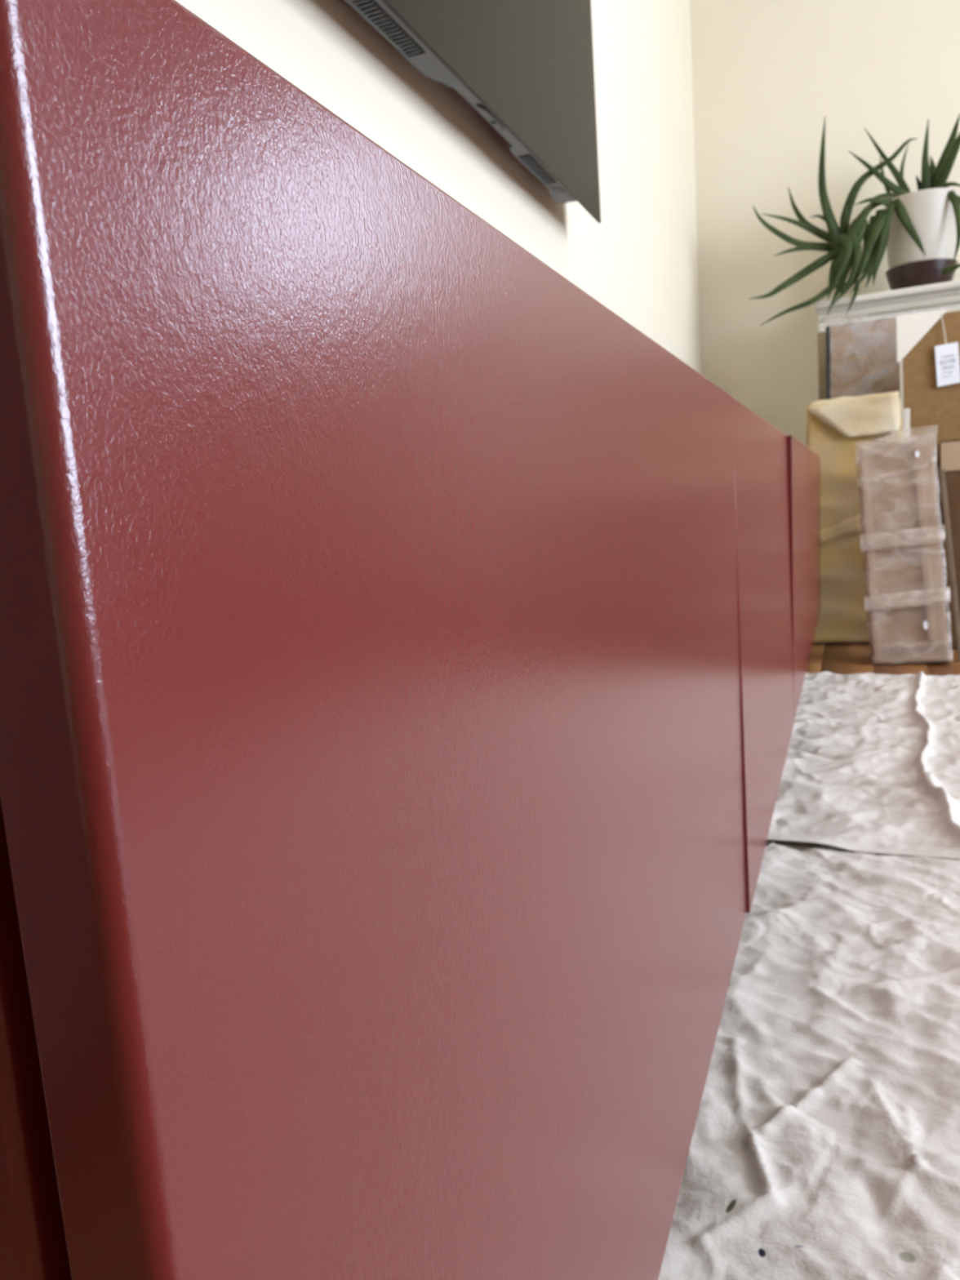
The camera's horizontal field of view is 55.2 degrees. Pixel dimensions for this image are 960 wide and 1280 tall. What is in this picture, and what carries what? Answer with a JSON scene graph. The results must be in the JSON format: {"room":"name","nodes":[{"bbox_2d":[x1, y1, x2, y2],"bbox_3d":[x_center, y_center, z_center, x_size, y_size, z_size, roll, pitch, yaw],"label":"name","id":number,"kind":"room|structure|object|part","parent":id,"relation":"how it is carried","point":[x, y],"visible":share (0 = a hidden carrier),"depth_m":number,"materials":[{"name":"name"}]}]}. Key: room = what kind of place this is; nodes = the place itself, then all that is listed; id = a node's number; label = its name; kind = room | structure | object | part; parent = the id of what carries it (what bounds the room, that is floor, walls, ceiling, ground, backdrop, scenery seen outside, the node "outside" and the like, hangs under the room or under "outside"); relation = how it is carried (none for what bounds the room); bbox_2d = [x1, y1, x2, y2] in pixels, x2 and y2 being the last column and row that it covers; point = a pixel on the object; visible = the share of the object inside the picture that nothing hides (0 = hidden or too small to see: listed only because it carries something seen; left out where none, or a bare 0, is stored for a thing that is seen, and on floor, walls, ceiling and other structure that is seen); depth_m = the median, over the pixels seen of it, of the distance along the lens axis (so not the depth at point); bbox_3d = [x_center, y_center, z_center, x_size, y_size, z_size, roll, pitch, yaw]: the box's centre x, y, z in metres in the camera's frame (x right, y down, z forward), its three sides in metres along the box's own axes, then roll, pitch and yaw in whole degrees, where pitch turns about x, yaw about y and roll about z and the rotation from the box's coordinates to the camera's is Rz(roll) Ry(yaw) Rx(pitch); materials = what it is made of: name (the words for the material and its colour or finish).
{"room":"living room","nodes":[
{"label":"living room","id":0,"kind":"room"},
{"bbox_2d":[175,0,701,374],"bbox_3d":[-0.467,-0.933,0.480,0.200,2.600,6.680,-1,9,22],"label":"wall","id":1,"kind":"structure","parent":0,"point":[640,262],"depth_m":1.92,"materials":[{"name":"beige paint"}]},
{"bbox_2d":[345,0,600,222],"bbox_3d":[-0.053,-1.044,1.145,0.070,0.709,1.230,-1,9,22],"label":"television","id":2,"kind":"object","parent":1,"relation":"attached to","point":[526,67],"visible":1,"depth_m":1.34,"materials":[{"name":"black plastic"}]},
{"bbox_2d":[350,0,426,56],"bbox_3d":[-0.123,-0.652,0.933,0.021,0.001,0.275,-1,9,22],"label":"vent grille","id":3,"kind":"object","parent":2,"relation":"attached to","point":[392,19],"depth_m":0.99,"materials":[{"name":"black plastic"}]},
{"bbox_2d":[518,154,556,182],"bbox_3d":[0.092,-0.743,1.452,0.018,0.001,0.143,-1,9,22],"label":"vent grille","id":4,"kind":"object","parent":2,"relation":"attached to","point":[540,165],"depth_m":1.44,"materials":[{"name":"black plastic"}]},
{"bbox_2d":[689,0,959,447],"bbox_3d":[2.504,-1.463,2.729,3.630,2.600,0.200,-1,9,22],"label":"wall","id":5,"kind":"structure","parent":0,"point":[767,74],"depth_m":3.17,"materials":[{"name":"beige paint"}]},
{"bbox_2d":[805,642,959,675],"bbox_3d":[1.399,0.394,-0.042,4.030,0.120,6.680,-1,9,22],"label":"floor","id":6,"kind":"structure","parent":0,"point":[839,658],"depth_m":2.10,"materials":[{"name":"brown wood"}]},
{"bbox_2d":[0,0,820,1279],"bbox_3d":[0.221,-0.025,1.297,0.424,0.480,2.403,-1,9,22],"label":"sideboard","id":7,"kind":"object","parent":6,"relation":"on","point":[405,647],"visible":1,"depth_m":0.14,"materials":[{"name":"red paint"}]},
{"bbox_3d":[-0.234,0.115,0.205,0.397,0.378,0.021,-1,9,22],"label":"panel","id":8,"kind":"part","parent":7,"relation":"part of","materials":[{"name":"red paint"}]},
{"bbox_3d":[0.293,-0.029,0.942,0.015,0.380,0.599,-1,9,22],"label":"door","id":9,"kind":"part","parent":7,"relation":"part of","materials":[{"name":"red paint"}]},
{"bbox_3d":[0.517,-0.124,1.490,0.015,0.380,0.599,0,9,22],"label":"door","id":10,"kind":"part","parent":7,"relation":"part of","materials":[{"name":"red paint"}]},
{"bbox_3d":[0.739,-0.220,2.040,0.015,0.380,0.599,0,9,22],"label":"door","id":11,"kind":"part","parent":7,"relation":"part of","materials":[{"name":"red paint"}]},
{"bbox_2d":[657,840,959,1279],"bbox_3d":[0.618,0.295,0.523,0.990,0.016,0.930,-1,9,22],"label":"cloth","id":12,"kind":"object","parent":6,"relation":"on","point":[825,1143],"visible":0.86,"depth_m":0.63,"materials":[{"name":"fabric"}]},
{"bbox_2d":[806,391,901,642],"bbox_3d":[0.959,-0.308,2.357,0.226,0.629,0.095,-1,9,21],"label":"wrapped package","id":13,"kind":"object","parent":6,"relation":"on","point":[837,427],"visible":0.61,"depth_m":2.34},
{"bbox_2d":[767,671,959,859],"bbox_3d":[0.953,0.142,1.354,0.990,0.028,1.017,-1,9,22],"label":"cloth","id":14,"kind":"object","parent":6,"relation":"on","point":[872,764],"visible":0.9,"depth_m":1.31,"materials":[{"name":"fabric"}]},
{"bbox_2d":[826,317,901,442],"bbox_3d":[1.221,-0.529,2.801,0.334,0.913,0.100,-1,9,22],"label":"marble tile","id":15,"kind":"object","parent":6,"relation":"on","point":[861,357],"visible":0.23,"depth_m":2.79,"materials":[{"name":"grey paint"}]},
{"bbox_3d":[1.229,-0.521,2.807,0.315,0.894,0.020,-1,5,22],"label":"frame","id":16,"kind":"part","parent":15,"relation":"part of","materials":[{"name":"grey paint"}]},
{"bbox_2d":[814,280,959,399],"bbox_3d":[1.797,-0.607,2.801,1.420,0.984,0.315,0,9,27],"label":"fireplace mantel","id":17,"kind":"object","parent":6,"relation":"on","point":[942,295],"visible":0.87,"depth_m":2.85,"materials":[{"name":"beige paint"}]},
{"bbox_3d":[1.133,-0.547,3.014,0.036,0.894,0.008,0,9,27],"label":"corner post","id":18,"kind":"part","parent":17,"relation":"part of","materials":[{"name":"beige wood"}]},
{"bbox_2d":[749,113,959,325],"bbox_3d":[1.175,-1.325,2.917,0.653,0.618,0.288,-2,8,12],"label":"aloe","id":19,"kind":"object","parent":17,"relation":"on","point":[919,230],"visible":0.98,"depth_m":2.84,"materials":[{"name":"green plant"}]},
{"bbox_3d":[1.243,-1.319,2.882,0.230,0.122,0.048,-3,8,7],"label":"stem","id":20,"kind":"part","parent":19,"relation":"part of","materials":[{"name":"green plant"}]},
{"bbox_3d":[1.767,-1.036,2.737,1.404,0.064,0.288,0,9,27],"label":"moulding","id":21,"kind":"part","parent":17,"relation":"part of","materials":[{"name":"beige paint"}]},
{"bbox_3d":[1.702,-1.023,2.622,1.385,0.014,0.005,0,9,27],"label":"dentil moulding","id":22,"kind":"part","parent":17,"relation":"part of","materials":[{"name":"beige paint"}]},
{"bbox_2d":[884,187,959,269],"bbox_3d":[1.389,-1.248,2.893,0.214,0.267,0.214,-1,9,22],"label":"pot","id":23,"kind":"object","parent":17,"relation":"on","point":[931,216],"depth_m":2.81,"materials":[{"name":"beige ceramic"}]},
{"bbox_2d":[857,439,950,664],"bbox_3d":[0.967,-0.211,2.106,0.194,0.543,0.207,-1,9,20],"label":"wrapped package","id":24,"kind":"object","parent":6,"relation":"on","point":[904,568],"visible":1,"depth_m":2.09,"materials":[{"name":"clear plastic"}]},
{"bbox_3d":[0.897,-0.199,2.114,0.016,0.497,0.011,-4,-8,22],"label":"panel rail","id":25,"kind":"part","parent":24,"relation":"part of","materials":[{"name":"beige plastic"}]},
{"bbox_3d":[0.970,0.012,2.057,0.132,0.010,0.011,-4,-8,22],"label":"panel rail","id":26,"kind":"part","parent":24,"relation":"part of","materials":[{"name":"beige plastic"}]},
{"bbox_3d":[1.002,-0.225,2.072,0.015,0.459,0.011,-4,-8,22],"label":"panel rail","id":27,"kind":"part","parent":24,"relation":"part of","materials":[{"name":"beige plastic"}]},
{"bbox_2d":[902,408,909,442],"bbox_3d":[1.106,-0.299,2.386,0.018,0.588,0.014,-1,9,22],"label":"wooden stick","id":28,"kind":"object","parent":6,"relation":"on","point":[905,412],"visible":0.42,"depth_m":2.34,"materials":[{"name":"beige wood"}]},
{"bbox_2d":[896,308,959,515],"bbox_3d":[1.465,-0.486,2.520,0.585,0.875,0.098,-1,9,22],"label":"cork board","id":29,"kind":"object","parent":6,"relation":"on","point":[928,343],"visible":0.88,"depth_m":2.57,"materials":[{"name":"beige"}]},
{"bbox_3d":[1.469,-0.485,2.519,0.568,0.867,0.022,-1,4,22],"label":"frame","id":30,"kind":"part","parent":29,"relation":"part of","materials":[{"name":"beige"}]},
{"bbox_2d":[936,439,959,648],"bbox_3d":[1.351,-0.242,2.185,0.471,0.509,0.217,0,9,24],"label":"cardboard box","id":31,"kind":"object","parent":6,"relation":"on","point":[948,451],"visible":0.77,"depth_m":2.18,"materials":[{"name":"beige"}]},
{"bbox_2d":[938,468,959,661],"bbox_3d":[1.067,-0.170,2.080,0.013,0.431,0.110,-4,8,2],"label":"batten","id":32,"kind":"object","parent":6,"relation":"on","point":[941,472],"visible":1,"depth_m":2.08,"materials":[{"name":"brown wood"}]}
]}

